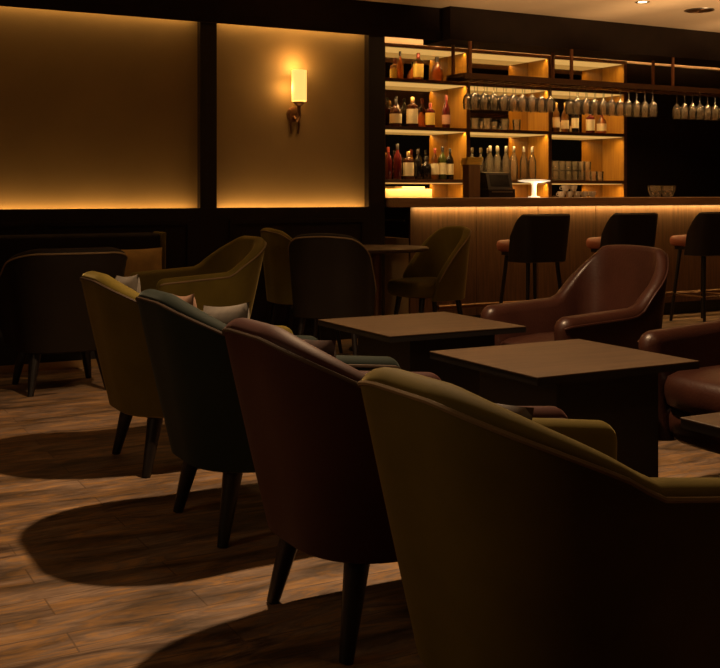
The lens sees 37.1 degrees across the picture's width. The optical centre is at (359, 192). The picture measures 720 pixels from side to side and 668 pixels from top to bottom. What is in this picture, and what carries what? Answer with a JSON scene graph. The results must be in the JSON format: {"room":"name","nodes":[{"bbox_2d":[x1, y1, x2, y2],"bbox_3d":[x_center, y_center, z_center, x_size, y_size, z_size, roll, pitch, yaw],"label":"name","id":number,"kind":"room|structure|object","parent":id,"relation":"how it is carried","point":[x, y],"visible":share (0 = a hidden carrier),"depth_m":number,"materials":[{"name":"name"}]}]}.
{"room":"lounge bar","nodes":[
{"label":"lounge bar","id":0,"kind":"room"},
{"bbox_2d":[0,6,363,208],"bbox_3d":[-3.342,-0.190,6.918,7.700,2.680,0.150,0,0,-28],"label":"wall","id":1,"kind":"structure","parent":0,"point":[98,111],"depth_m":7.85,"materials":[{"name":"paint"}]},
{"bbox_2d":[0,207,369,329],"bbox_3d":[-3.302,0.630,6.791,7.650,1.040,0.112,0,0,-28],"label":"wainscoting","id":2,"kind":"structure","parent":1,"relation":"attached to","point":[192,234],"depth_m":7.89,"materials":[{"name":"brown wood"}]},
{"bbox_2d":[197,22,216,207],"bbox_3d":[-1.137,-0.590,7.991,0.130,1.480,0.060,0,0,-28],"label":"trim","id":3,"kind":"structure","parent":1,"relation":"attached to","point":[206,32],"depth_m":7.96,"materials":[{"name":"brown wood"}]},
{"bbox_2d":[0,0,441,40],"bbox_3d":[-2.987,-1.297,6.923,8.330,0.074,0.020,0,0,-28],"label":"trim","id":4,"kind":"structure","parent":1,"relation":"attached to","point":[58,5],"depth_m":7.95,"materials":[{"name":"black paint"}]},
{"bbox_2d":[71,0,441,31],"bbox_3d":[-3.006,-1.433,6.958,8.330,0.195,0.100,0,0,-28],"label":"trim","id":5,"kind":"structure","parent":1,"relation":"attached to","point":[357,12],"depth_m":8.36,"materials":[{"name":"black paint"}]},
{"bbox_2d":[286,69,306,133],"bbox_3d":[-0.480,-0.702,8.288,0.120,0.486,0.163,0,0,-28],"label":"wall sconce","id":6,"kind":"object","parent":1,"relation":"attached to","point":[299,76],"visible":1,"depth_m":8.23,"materials":[{"name":"glass"}]},
{"bbox_2d":[291,328,357,339],"bbox_3d":[-3.277,1.100,6.745,7.650,0.100,0.014,0,0,-28],"label":"baseboard","id":7,"kind":"structure","parent":1,"relation":"attached to","point":[325,333],"depth_m":8.37,"materials":[{"name":"black paint"}]},
{"bbox_2d":[364,35,384,315],"bbox_3d":[0.080,-0.090,8.734,0.150,2.480,0.230,0,0,-28],"label":"trim","id":8,"kind":"structure","parent":1,"relation":"attached to","point":[374,46],"depth_m":8.63,"materials":[{"name":"brown wood"}]},
{"bbox_2d":[0,311,719,667],"bbox_3d":[2.317,1.200,5.175,16.000,0.100,11.900,0,0,-28],"label":"floor","id":9,"kind":"structure","parent":0,"point":[99,569],"depth_m":3.31,"materials":[{"name":"brown wood"}]},
{"bbox_2d":[0,247,127,396],"bbox_3d":[-1.770,0.732,6.365,0.703,0.845,0.801,0,0,-28],"label":"armchair","id":10,"kind":"object","parent":9,"relation":"on","point":[43,307],"visible":0.7,"depth_m":6.05,"materials":[{"name":"brown fabric"}]},
{"bbox_2d":[0,231,165,373],"bbox_3d":[-2.661,0.713,6.803,2.990,0.875,0.440,0,0,-28],"label":"bench","id":11,"kind":"object","parent":9,"relation":"on","point":[10,245],"visible":0.32,"depth_m":7.12,"materials":[{"name":"brown fabric"}]},
{"bbox_2d":[122,247,161,276],"bbox_3d":[-1.546,0.530,7.338,0.432,0.304,0.139,0,0,-28],"label":"cushion","id":12,"kind":"object","parent":11,"relation":"on","point":[138,260],"visible":0.3,"depth_m":7.34,"materials":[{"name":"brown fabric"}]},
{"bbox_2d":[79,271,292,477],"bbox_3d":[-0.780,0.742,4.642,0.801,0.825,0.700,0,0,-28],"label":"armchair","id":13,"kind":"object","parent":9,"relation":"on","point":[112,306],"visible":0.38,"depth_m":4.34,"materials":[{"name":"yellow fabric"}]},
{"bbox_2d":[115,274,140,292],"bbox_3d":[-1.010,0.511,4.581,0.113,0.354,0.355,0,0,-31],"label":"cushion","id":14,"kind":"object","parent":13,"relation":"on","point":[133,282],"visible":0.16,"depth_m":4.48,"materials":[{"name":"grey fabric"}]},
{"bbox_2d":[129,236,266,315],"bbox_3d":[-1.042,0.722,7.053,0.802,0.865,0.701,0,0,-28],"label":"armchair","id":15,"kind":"object","parent":9,"relation":"on","point":[229,276],"visible":0.47,"depth_m":6.89,"materials":[{"name":"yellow fabric"}]},
{"bbox_2d":[135,289,400,547],"bbox_3d":[-0.361,0.742,3.783,0.801,0.825,0.700,0,0,-28],"label":"armchair","id":16,"kind":"object","parent":9,"relation":"on","point":[187,346],"visible":0.48,"depth_m":3.48,"materials":[{"name":"teal fabric"}]},
{"bbox_2d":[175,294,196,307],"bbox_3d":[-0.647,0.518,3.856,0.118,0.333,0.263,0,0,-15],"label":"cushion","id":17,"kind":"object","parent":16,"relation":"on","point":[190,299],"visible":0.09,"depth_m":3.78,"materials":[{"name":"pink fabric"}]},
{"bbox_2d":[203,302,249,323],"bbox_3d":[-0.471,0.526,3.679,0.114,0.324,0.326,0,0,-41],"label":"cushion","id":18,"kind":"object","parent":16,"relation":"on","point":[227,314],"visible":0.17,"depth_m":3.63,"materials":[{"name":"grey fabric"}]},
{"bbox_2d":[260,228,342,352],"bbox_3d":[-0.425,0.701,7.818,0.571,0.902,0.544,0,0,-24],"label":"dining chair","id":19,"kind":"object","parent":9,"relation":"on","point":[276,263],"visible":0.47,"depth_m":7.59,"materials":[{"name":"fabric"}]},
{"bbox_2d":[288,233,375,355],"bbox_3d":[-0.171,0.701,6.925,0.544,0.902,0.571,0,0,14],"label":"dining chair","id":20,"kind":"object","parent":9,"relation":"on","point":[332,275],"visible":0.95,"depth_m":6.69,"materials":[{"name":"brown fabric"}]},
{"bbox_2d":[349,245,428,350],"bbox_3d":[0.122,0.774,7.910,0.770,0.752,0.770,0,0,-28],"label":"bistro table","id":21,"kind":"object","parent":9,"relation":"on","point":[376,251],"visible":0.48,"depth_m":7.88,"materials":[{"name":"brown wood"}]},
{"bbox_2d":[222,318,567,664],"bbox_3d":[0.051,0.742,2.926,0.801,0.825,0.700,0,0,-28],"label":"armchair","id":22,"kind":"object","parent":9,"relation":"on","point":[303,411],"visible":0.52,"depth_m":2.62,"materials":[{"name":"red fabric"}]},
{"bbox_2d":[300,338,335,357],"bbox_3d":[-0.164,0.531,2.878,0.126,0.318,0.404,0,0,-19],"label":"cushion","id":23,"kind":"object","parent":22,"relation":"on","point":[328,346],"visible":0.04,"depth_m":2.75,"materials":[{"name":"fabric"}]},
{"bbox_2d":[318,312,525,395],"bbox_3d":[0.275,0.875,4.969,0.710,0.550,0.680,0,0,-28],"label":"table","id":24,"kind":"object","parent":9,"relation":"on","point":[409,339],"visible":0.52,"depth_m":4.79,"materials":[{"name":"brown wood"}]},
{"bbox_2d":[387,226,471,314],"bbox_3d":[0.525,0.701,8.060,0.571,0.902,0.544,0,0,-28],"label":"dining chair","id":25,"kind":"object","parent":9,"relation":"on","point":[438,273],"visible":0.97,"depth_m":7.95,"materials":[{"name":"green fabric"}]},
{"bbox_2d":[496,214,569,303],"bbox_3d":[1.385,0.658,8.686,0.522,0.987,0.516,0,0,-28],"label":"bar stool","id":26,"kind":"object","parent":9,"relation":"on","point":[534,238],"visible":0.94,"depth_m":8.47,"materials":[{"name":"brown leather"}]},
{"bbox_2d":[357,367,719,667],"bbox_3d":[0.423,0.750,2.207,0.802,0.811,0.702,0,0,-28],"label":"armchair","id":27,"kind":"object","parent":9,"relation":"on","point":[519,541],"visible":1,"depth_m":1.90,"materials":[{"name":"fabric"}]},
{"bbox_2d":[495,403,533,419],"bbox_3d":[0.209,0.541,2.136,0.119,0.299,0.436,0,0,-21],"label":"cushion","id":28,"kind":"object","parent":27,"relation":"on","point":[527,412],"visible":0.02,"depth_m":1.98,"materials":[{"name":"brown fabric"}]},
{"bbox_2d":[385,197,719,317],"bbox_3d":[2.819,0.595,10.272,6.070,1.110,0.710,0,0,-28],"label":"bar counter","id":29,"kind":"object","parent":9,"relation":"on","point":[490,220],"depth_m":9.26,"materials":[{"name":"brown wood"}]},
{"bbox_2d":[460,157,482,197],"bbox_3d":[0.967,-0.134,9.299,0.176,0.348,0.100,0,0,-28],"label":"box","id":30,"kind":"object","parent":29,"relation":"on","point":[470,166],"visible":1,"depth_m":9.26,"materials":[{"name":"brown wood"}]},
{"bbox_2d":[480,172,514,197],"bbox_3d":[1.171,-0.072,9.419,0.280,0.225,0.264,0,0,-28],"label":"cash register","id":31,"kind":"object","parent":29,"relation":"on","point":[492,184],"visible":0.84,"depth_m":9.33,"materials":[{"name":"black plastic"}]},
{"bbox_2d":[518,179,550,196],"bbox_3d":[1.565,-0.042,9.657,0.296,0.164,0.296,0,0,-28],"label":"table lamp","id":32,"kind":"object","parent":29,"relation":"on","point":[533,182],"visible":0.94,"depth_m":9.61,"materials":[{"name":"white ceramic"}]},
{"bbox_2d":[385,197,719,206],"bbox_3d":[2.814,0.077,10.281,6.070,0.075,0.690,0,0,-28],"label":"countertop","id":33,"kind":"structure","parent":29,"relation":"on","point":[445,201],"depth_m":9.27,"materials":[{"name":"brown wood"}]},
{"bbox_2d":[556,191,565,196],"bbox_3d":[1.855,0.012,9.894,0.082,0.055,0.075,0,0,0],"label":"cup","id":34,"kind":"object","parent":29,"relation":"on","point":[560,193],"visible":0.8,"depth_m":9.87,"materials":[{"name":"white ceramic"}]},
{"bbox_2d":[560,185,569,190],"bbox_3d":[1.894,-0.043,9.915,0.082,0.055,0.075,0,0,-14],"label":"cup","id":35,"kind":"object","parent":34,"relation":"on","point":[564,187],"visible":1,"depth_m":9.89,"materials":[{"name":"white ceramic"}]},
{"bbox_2d":[648,186,662,196],"bbox_3d":[2.829,-0.015,10.283,0.150,0.110,0.150,0,0,-28],"label":"glass bowl","id":36,"kind":"object","parent":29,"relation":"on","point":[655,193],"visible":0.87,"depth_m":10.27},
{"bbox_2d":[662,186,675,196],"bbox_3d":[2.970,-0.015,10.360,0.150,0.110,0.150,0,0,-28],"label":"glass bowl","id":37,"kind":"object","parent":29,"relation":"on","point":[672,192],"visible":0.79,"depth_m":10.34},
{"bbox_2d":[430,339,699,476],"bbox_3d":[0.739,0.875,3.958,0.725,0.550,0.660,0,0,-28],"label":"table","id":38,"kind":"object","parent":9,"relation":"on","point":[617,386],"visible":0.55,"depth_m":3.82,"materials":[{"name":"brown wood"}]},
{"bbox_2d":[480,245,668,349],"bbox_3d":[1.047,0.703,5.113,0.737,0.895,0.675,0,0,-28],"label":"leather armchair","id":39,"kind":"object","parent":9,"relation":"on","point":[616,296],"visible":0.52,"depth_m":5.20,"materials":[{"name":"leather"}]},
{"bbox_2d":[500,332,553,344],"bbox_3d":[1.009,0.748,5.093,0.640,0.165,0.479,0,0,-28],"label":"seat cushion","id":40,"kind":"object","parent":39,"relation":"on","point":[526,337],"depth_m":5.07,"materials":[{"name":"leather"}]},
{"bbox_2d":[586,213,657,252],"bbox_3d":[2.212,0.658,9.133,0.522,0.987,0.516,0,0,-28],"label":"bar stool","id":41,"kind":"object","parent":9,"relation":"on","point":[640,229],"visible":0.61,"depth_m":8.90,"materials":[{"name":"brown leather"}]},
{"bbox_2d":[637,318,719,477],"bbox_3d":[1.561,0.703,4.141,0.737,0.895,0.675,0,0,-28],"label":"leather armchair","id":42,"kind":"object","parent":9,"relation":"on","point":[684,393],"visible":0.78,"depth_m":4.18,"materials":[{"name":"leather"}]},
{"bbox_2d":[664,365,719,414],"bbox_3d":[1.524,0.748,4.120,0.640,0.165,0.479,0,0,-28],"label":"seat cushion","id":43,"kind":"object","parent":42,"relation":"on","point":[693,391],"depth_m":4.03,"materials":[{"name":"leather"}]},
{"bbox_2d":[669,212,719,321],"bbox_3d":[3.065,0.658,9.595,0.522,0.987,0.516,0,0,-28],"label":"bar stool","id":44,"kind":"object","parent":9,"relation":"on","point":[702,238],"visible":1,"depth_m":9.35,"materials":[{"name":"brown leather"}]},
{"bbox_2d":[680,412,719,437],"bbox_3d":[1.335,0.875,2.756,0.730,0.550,0.660,0,0,-28],"label":"table","id":45,"kind":"object","parent":9,"relation":"on","point":[709,424],"visible":1,"depth_m":2.83,"materials":[{"name":"brown wood"}]},
{"bbox_3d":[1.225,0.660,10.939,3.840,0.980,0.640,0,0,-28],"label":"countertop","id":46,"kind":"structure","parent":9,"relation":"on","visible":0},
{"bbox_2d":[385,186,431,197],"bbox_3d":[0.433,0.052,10.659,0.540,0.235,0.200,0,0,-28],"label":"serving tray","id":47,"kind":"object","parent":46,"relation":"on","point":[398,191],"visible":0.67,"depth_m":10.59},
{"bbox_2d":[385,43,626,197],"bbox_3d":[1.485,-0.640,11.235,3.102,1.620,0.366,0,0,-28],"label":"shelving","id":48,"kind":"object","parent":46,"relation":"on","point":[606,152],"visible":0.62,"depth_m":11.36,"materials":[{"name":"brown wood"}]},
{"bbox_2d":[385,147,391,178],"bbox_3d":[0.276,-0.293,10.517,0.076,0.316,0.076,0,0,-28],"label":"bottle","id":49,"kind":"object","parent":48,"relation":"on","point":[388,159],"visible":0.83,"depth_m":10.49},
{"bbox_2d":[390,99,401,125],"bbox_3d":[0.351,-0.786,10.557,0.122,0.271,0.122,0,0,-28],"label":"bottle","id":50,"kind":"object","parent":48,"relation":"on","point":[395,112],"visible":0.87,"depth_m":10.51,"materials":[{"name":"brown glass"}]},
{"bbox_2d":[393,144,401,178],"bbox_3d":[0.368,-0.309,10.567,0.084,0.348,0.084,0,0,-28],"label":"bottle","id":51,"kind":"object","parent":48,"relation":"on","point":[397,159],"visible":0.91,"depth_m":10.54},
{"bbox_2d":[397,51,403,77],"bbox_3d":[0.395,-1.255,10.581,0.070,0.279,0.070,0,0,-28],"label":"bottle","id":52,"kind":"object","parent":48,"relation":"on","point":[400,69],"visible":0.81,"depth_m":10.56,"materials":[{"name":"orange glass"}]},
{"bbox_2d":[403,151,413,178],"bbox_3d":[0.478,-0.274,10.626,0.107,0.276,0.107,0,0,-28],"label":"bottle","id":53,"kind":"object","parent":48,"relation":"on","point":[408,163],"visible":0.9,"depth_m":10.58,"materials":[{"name":"brown glass"}]},
{"bbox_2d":[406,97,417,126],"bbox_3d":[0.518,-0.801,10.648,0.117,0.301,0.117,0,0,-28],"label":"bottle","id":54,"kind":"object","parent":48,"relation":"on","point":[412,109],"visible":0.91,"depth_m":10.60,"materials":[{"name":"brown glass"}]},
{"bbox_2d":[385,52,446,197],"bbox_3d":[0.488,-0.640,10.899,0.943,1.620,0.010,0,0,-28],"label":"liquor shelf","id":55,"kind":"object","parent":48,"relation":"attached to","point":[425,142],"depth_m":10.94,"materials":[{"name":"wood"}]},
{"bbox_2d":[414,149,420,178],"bbox_3d":[0.575,-0.286,10.679,0.072,0.300,0.072,0,0,-28],"label":"bottle","id":56,"kind":"object","parent":48,"relation":"on","point":[417,162],"visible":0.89,"depth_m":10.65,"materials":[{"name":"black glass"}]},
{"bbox_2d":[413,53,423,79],"bbox_3d":[0.580,-1.254,10.681,0.107,0.276,0.107,0,0,-28],"label":"bottle","id":57,"kind":"object","parent":48,"relation":"on","point":[418,65],"visible":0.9,"depth_m":10.64,"materials":[{"name":"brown glass"}]},
{"bbox_2d":[421,156,431,178],"bbox_3d":[0.663,-0.254,10.726,0.104,0.236,0.104,0,0,-28],"label":"bottle","id":58,"kind":"object","parent":48,"relation":"on","point":[426,170],"visible":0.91,"depth_m":10.69,"materials":[{"name":"black glass"}]},
{"bbox_2d":[425,103,434,126],"bbox_3d":[0.703,-0.776,10.748,0.097,0.251,0.097,0,0,-28],"label":"bottle","id":59,"kind":"object","parent":48,"relation":"on","point":[430,113],"visible":0.88,"depth_m":10.71,"materials":[{"name":"brown glass"}]},
{"bbox_2d":[431,148,438,178],"bbox_3d":[0.751,-0.293,10.774,0.077,0.316,0.077,0,0,-28],"label":"bottle","id":60,"kind":"object","parent":48,"relation":"on","point":[434,160],"visible":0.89,"depth_m":10.74,"materials":[{"name":"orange glass"}]},
{"bbox_2d":[430,57,443,80],"bbox_3d":[0.773,-1.242,10.786,0.134,0.253,0.134,0,0,-28],"label":"bottle","id":61,"kind":"object","parent":48,"relation":"on","point":[436,73],"visible":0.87,"depth_m":10.74,"materials":[{"name":"orange glass"}]},
{"bbox_2d":[439,147,445,178],"bbox_3d":[0.830,-0.301,10.817,0.081,0.332,0.081,0,0,-28],"label":"bottle","id":62,"kind":"object","parent":48,"relation":"on","point":[442,158],"visible":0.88,"depth_m":10.78,"materials":[{"name":"green glass"}]},
{"bbox_2d":[442,95,449,127],"bbox_3d":[0.870,-0.819,10.838,0.086,0.337,0.086,0,0,-28],"label":"bottle","id":63,"kind":"object","parent":48,"relation":"on","point":[446,109],"visible":0.91,"depth_m":10.81,"materials":[{"name":"red glass"}]},
{"bbox_2d":[446,148,453,178],"bbox_3d":[0.909,-0.293,10.860,0.077,0.316,0.077,0,0,-28],"label":"bottle","id":64,"kind":"object","parent":48,"relation":"on","point":[449,161],"visible":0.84,"depth_m":10.83,"materials":[{"name":"black glass"}]},
{"bbox_2d":[486,146,493,171],"bbox_3d":[1.345,-0.312,11.095,0.088,0.353,0.088,0,0,-28],"label":"bottle","id":65,"kind":"object","parent":48,"relation":"on","point":[490,147],"visible":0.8,"depth_m":11.11,"materials":[{"name":"clear glass"}]},
{"bbox_2d":[494,146,501,171],"bbox_3d":[1.424,-0.312,11.138,0.088,0.353,0.088,0,0,-28],"label":"bottle","id":66,"kind":"object","parent":48,"relation":"on","point":[497,147],"visible":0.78,"depth_m":11.15,"materials":[{"name":"clear glass"}]},
{"bbox_2d":[470,58,527,196],"bbox_3d":[1.376,-0.640,11.379,0.993,1.620,0.010,0,0,-28],"label":"mirror","id":67,"kind":"object","parent":48,"relation":"attached to","point":[479,144],"depth_m":11.44,"materials":[{"name":"silver mirror"}]},
{"bbox_2d":[502,146,509,172],"bbox_3d":[1.521,-0.312,11.190,0.088,0.353,0.088,0,0,-28],"label":"bottle","id":68,"kind":"object","parent":48,"relation":"on","point":[505,147],"visible":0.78,"depth_m":11.21,"materials":[{"name":"clear glass"}]},
{"bbox_2d":[510,146,517,179],"bbox_3d":[1.609,-0.312,11.238,0.088,0.353,0.088,0,0,-28],"label":"bottle","id":69,"kind":"object","parent":48,"relation":"on","point":[513,147],"visible":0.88,"depth_m":11.25,"materials":[{"name":"clear glass"}]},
{"bbox_2d":[520,147,527,179],"bbox_3d":[1.723,-0.312,11.299,0.088,0.353,0.088,0,0,-28],"label":"bottle","id":70,"kind":"object","parent":48,"relation":"on","point":[523,148],"visible":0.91,"depth_m":11.31,"materials":[{"name":"clear glass"}]},
{"bbox_2d":[528,147,535,178],"bbox_3d":[1.820,-0.312,11.352,0.088,0.353,0.088,0,0,-28],"label":"bottle","id":71,"kind":"object","parent":48,"relation":"on","point":[532,148],"visible":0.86,"depth_m":11.37,"materials":[{"name":"clear glass"}]},
{"bbox_2d":[553,103,559,131],"bbox_3d":[2.101,-0.808,11.504,0.077,0.316,0.077,0,0,-28],"label":"bottle","id":72,"kind":"object","parent":48,"relation":"on","point":[556,115],"visible":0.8,"depth_m":11.47,"materials":[{"name":"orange glass"}]},
{"bbox_2d":[561,103,568,131],"bbox_3d":[2.207,-0.811,11.561,0.081,0.321,0.081,0,0,-28],"label":"bottle","id":73,"kind":"object","parent":48,"relation":"on","point":[565,117],"visible":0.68,"depth_m":11.53,"materials":[{"name":"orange glass"}]},
{"bbox_2d":[572,104,578,131],"bbox_3d":[2.330,-0.808,11.628,0.077,0.316,0.077,0,0,-28],"label":"bottle","id":74,"kind":"object","parent":48,"relation":"on","point":[575,117],"visible":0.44,"depth_m":11.59,"materials":[{"name":"black glass"}]},
{"bbox_2d":[552,64,601,196],"bbox_3d":[2.289,-0.640,11.872,0.998,1.620,0.010,0,0,-28],"label":"mirror","id":75,"kind":"object","parent":48,"relation":"attached to","point":[587,150],"depth_m":11.94,"materials":[{"name":"silver mirror"}]},
{"bbox_2d":[586,114,594,132],"bbox_3d":[2.515,-0.776,11.727,0.097,0.251,0.097,0,0,-28],"label":"bottle","id":76,"kind":"object","parent":48,"relation":"on","point":[590,120],"visible":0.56,"depth_m":11.69,"materials":[{"name":"red glass"}]},
{"bbox_2d":[597,112,606,132],"bbox_3d":[2.655,-0.768,11.804,0.106,0.236,0.106,0,0,-28],"label":"bottle","id":77,"kind":"object","parent":48,"relation":"on","point":[601,122],"visible":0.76,"depth_m":11.76,"materials":[{"name":"orange glass"}]},
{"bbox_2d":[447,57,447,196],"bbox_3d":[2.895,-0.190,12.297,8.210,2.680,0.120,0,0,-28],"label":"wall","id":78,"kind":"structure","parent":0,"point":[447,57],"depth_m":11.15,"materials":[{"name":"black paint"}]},
{"bbox_2d":[385,37,719,70],"bbox_3d":[2.999,-1.482,12.103,8.210,0.095,0.320,0,0,-28],"label":"trim","id":79,"kind":"structure","parent":78,"relation":"attached to","point":[387,39],"depth_m":11.17,"materials":[{"name":"paint"}]},
{"bbox_2d":[627,63,719,196],"bbox_3d":[4.737,-0.140,13.020,4.280,2.580,0.360,0,0,-28],"label":"wall","id":80,"kind":"structure","parent":78,"relation":"attached to","point":[663,150],"depth_m":12.18,"materials":[{"name":"black wood"}]},
{"bbox_2d":[362,0,719,32],"bbox_3d":[2.317,-1.580,5.175,16.000,0.100,11.900,0,0,-28],"label":"ceiling","id":81,"kind":"structure","parent":0,"point":[660,13],"depth_m":8.91,"materials":[{"name":"paint"}]},
{"bbox_2d":[423,6,719,67],"bbox_3d":[4.012,-1.395,10.798,7.670,0.270,0.420,0,0,-28],"label":"ceiling beam","id":82,"kind":"structure","parent":81,"relation":"attached to","point":[493,30],"depth_m":9.46,"materials":[{"name":"black paint"}]},
{"bbox_2d":[446,41,719,96],"bbox_3d":[2.744,-1.101,10.043,4.420,0.317,0.287,0,0,-28],"label":"glass rack","id":83,"kind":"object","parent":82,"relation":"hanging from","point":[461,77],"visible":0.97,"depth_m":9.51,"materials":[{"name":"brown metal"}]},
{"bbox_2d":[463,81,472,109],"bbox_3d":[0.912,-0.830,9.105,0.086,0.240,0.086,0,0,-28],"label":"wine glass","id":84,"kind":"object","parent":83,"relation":"hanging from","point":[466,94],"visible":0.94,"depth_m":9.09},
{"bbox_2d":[469,80,478,108],"bbox_3d":[0.960,-0.830,9.017,0.086,0.240,0.086,0,0,-28],"label":"wine glass","id":85,"kind":"object","parent":83,"relation":"hanging from","point":[473,93],"visible":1,"depth_m":9.00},
{"bbox_2d":[473,81,481,109],"bbox_3d":[1.000,-0.830,9.152,0.086,0.240,0.086,0,0,-28],"label":"wine glass","id":86,"kind":"object","parent":83,"relation":"hanging from","point":[478,81],"visible":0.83,"depth_m":9.13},
{"bbox_2d":[479,80,488,108],"bbox_3d":[1.048,-0.830,9.064,0.086,0.240,0.086,0,0,-28],"label":"wine glass","id":87,"kind":"object","parent":83,"relation":"hanging from","point":[482,94],"visible":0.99,"depth_m":9.05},
{"bbox_2d":[482,82,491,109],"bbox_3d":[1.088,-0.830,9.200,0.086,0.240,0.086,0,0,-28],"label":"wine glass","id":88,"kind":"object","parent":83,"relation":"hanging from","point":[484,97],"visible":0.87,"depth_m":9.19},
{"bbox_2d":[489,81,498,109],"bbox_3d":[1.136,-0.830,9.112,0.086,0.240,0.086,0,0,-28],"label":"wine glass","id":89,"kind":"object","parent":83,"relation":"hanging from","point":[494,94],"visible":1,"depth_m":9.10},
{"bbox_2d":[492,82,501,110],"bbox_3d":[1.176,-0.830,9.247,0.086,0.240,0.086,0,0,-28],"label":"wine glass","id":90,"kind":"object","parent":83,"relation":"hanging from","point":[494,97],"visible":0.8,"depth_m":9.23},
{"bbox_2d":[499,81,508,109],"bbox_3d":[1.224,-0.830,9.159,0.086,0.240,0.086,0,0,-28],"label":"wine glass","id":91,"kind":"object","parent":83,"relation":"hanging from","point":[502,95],"visible":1,"depth_m":9.14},
{"bbox_2d":[508,82,517,109],"bbox_3d":[1.312,-0.830,9.207,0.086,0.240,0.086,0,0,-28],"label":"wine glass","id":92,"kind":"object","parent":83,"relation":"hanging from","point":[512,95],"visible":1,"depth_m":9.19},
{"bbox_2d":[518,82,526,110],"bbox_3d":[1.400,-0.830,9.255,0.086,0.240,0.086,0,0,-28],"label":"wine glass","id":93,"kind":"object","parent":83,"relation":"hanging from","point":[521,96],"visible":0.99,"depth_m":9.24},
{"bbox_2d":[527,83,536,110],"bbox_3d":[1.488,-0.830,9.302,0.086,0.240,0.086,0,0,-28],"label":"wine glass","id":94,"kind":"object","parent":83,"relation":"hanging from","point":[530,96],"visible":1,"depth_m":9.29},
{"bbox_2d":[536,84,545,111],"bbox_3d":[1.576,-0.830,9.350,0.086,0.240,0.086,0,0,-28],"label":"wine glass","id":95,"kind":"object","parent":83,"relation":"hanging from","point":[539,97],"visible":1,"depth_m":9.33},
{"bbox_2d":[546,84,554,111],"bbox_3d":[1.664,-0.830,9.397,0.086,0.240,0.086,0,0,-28],"label":"wine glass","id":96,"kind":"object","parent":83,"relation":"hanging from","point":[549,97],"visible":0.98,"depth_m":9.38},
{"bbox_2d":[565,87,574,113],"bbox_3d":[1.880,-0.830,9.628,0.086,0.240,0.086,0,0,-28],"label":"wine glass","id":97,"kind":"object","parent":83,"relation":"hanging from","point":[570,99],"visible":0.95,"depth_m":9.61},
{"bbox_2d":[572,86,581,112],"bbox_3d":[1.928,-0.830,9.540,0.086,0.240,0.086,0,0,-28],"label":"wine glass","id":98,"kind":"object","parent":83,"relation":"hanging from","point":[575,99],"visible":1,"depth_m":9.52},
{"bbox_2d":[581,86,590,113],"bbox_3d":[2.015,-0.830,9.588,0.086,0.240,0.086,0,0,-28],"label":"wine glass","id":99,"kind":"object","parent":83,"relation":"hanging from","point":[584,99],"visible":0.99,"depth_m":9.57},
{"bbox_2d":[590,87,598,113],"bbox_3d":[2.103,-0.830,9.635,0.086,0.240,0.086,0,0,-28],"label":"wine glass","id":100,"kind":"object","parent":83,"relation":"hanging from","point":[596,100],"visible":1,"depth_m":9.62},
{"bbox_2d":[599,87,607,113],"bbox_3d":[2.192,-0.830,9.683,0.086,0.240,0.086,0,0,-28],"label":"wine glass","id":101,"kind":"object","parent":83,"relation":"hanging from","point":[603,99],"visible":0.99,"depth_m":9.67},
{"bbox_2d":[607,88,615,114],"bbox_3d":[2.279,-0.830,9.730,0.086,0.240,0.086,0,0,-28],"label":"wine glass","id":102,"kind":"object","parent":83,"relation":"hanging from","point":[612,100],"visible":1,"depth_m":9.71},
{"bbox_2d":[616,88,624,114],"bbox_3d":[2.367,-0.830,9.778,0.086,0.240,0.086,0,0,-28],"label":"wine glass","id":103,"kind":"object","parent":83,"relation":"hanging from","point":[620,101],"visible":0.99,"depth_m":9.76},
{"bbox_2d":[624,89,632,115],"bbox_3d":[2.455,-0.830,9.825,0.086,0.240,0.086,0,0,-28],"label":"wine glass","id":104,"kind":"object","parent":83,"relation":"hanging from","point":[626,102],"visible":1,"depth_m":9.80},
{"bbox_2d":[633,89,640,115],"bbox_3d":[2.543,-0.830,9.873,0.086,0.240,0.086,0,0,-28],"label":"wine glass","id":105,"kind":"object","parent":83,"relation":"hanging from","point":[635,102],"visible":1,"depth_m":9.85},
{"bbox_2d":[641,90,649,115],"bbox_3d":[2.631,-0.830,9.920,0.086,0.240,0.086,0,0,-28],"label":"wine glass","id":106,"kind":"object","parent":83,"relation":"hanging from","point":[645,102],"visible":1,"depth_m":9.91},
{"bbox_2d":[649,90,657,116],"bbox_3d":[2.719,-0.830,9.968,0.086,0.240,0.086,0,0,-28],"label":"wine glass","id":107,"kind":"object","parent":83,"relation":"hanging from","point":[651,103],"visible":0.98,"depth_m":9.96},
{"bbox_2d":[680,92,688,117],"bbox_3d":[3.071,-0.830,10.158,0.086,0.240,0.086,0,0,-28],"label":"wine glass","id":108,"kind":"object","parent":83,"relation":"hanging from","point":[685,104],"visible":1,"depth_m":10.14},
{"bbox_2d":[689,93,696,118],"bbox_3d":[3.159,-0.830,10.206,0.086,0.240,0.086,0,0,-28],"label":"wine glass","id":109,"kind":"object","parent":83,"relation":"hanging from","point":[691,105],"visible":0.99,"depth_m":10.19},
{"bbox_2d":[696,93,704,118],"bbox_3d":[3.247,-0.830,10.253,0.086,0.240,0.086,0,0,-28],"label":"wine glass","id":110,"kind":"object","parent":83,"relation":"hanging from","point":[699,105],"visible":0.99,"depth_m":10.24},
{"bbox_2d":[711,94,719,119],"bbox_3d":[3.423,-0.830,10.348,0.086,0.240,0.086,0,0,-28],"label":"wine glass","id":111,"kind":"object","parent":83,"relation":"hanging from","point":[714,106],"visible":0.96,"depth_m":10.33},
{"bbox_2d":[684,8,714,12],"bbox_3d":[2.840,-1.526,8.982,0.244,0.008,0.244,0,0,-28],"label":"ceiling speaker","id":112,"kind":"object","parent":81,"relation":"attached to","point":[692,10],"visible":1,"depth_m":8.96,"materials":[{"name":"brown metal"}]},
{"bbox_2d":[686,9,712,12],"bbox_3d":[2.840,-1.526,8.982,0.220,0.007,0.220,0,0,-28],"label":"grille","id":113,"kind":"object","parent":112,"relation":"attached to","point":[687,10],"depth_m":8.98,"materials":[{"name":"brown metal"}]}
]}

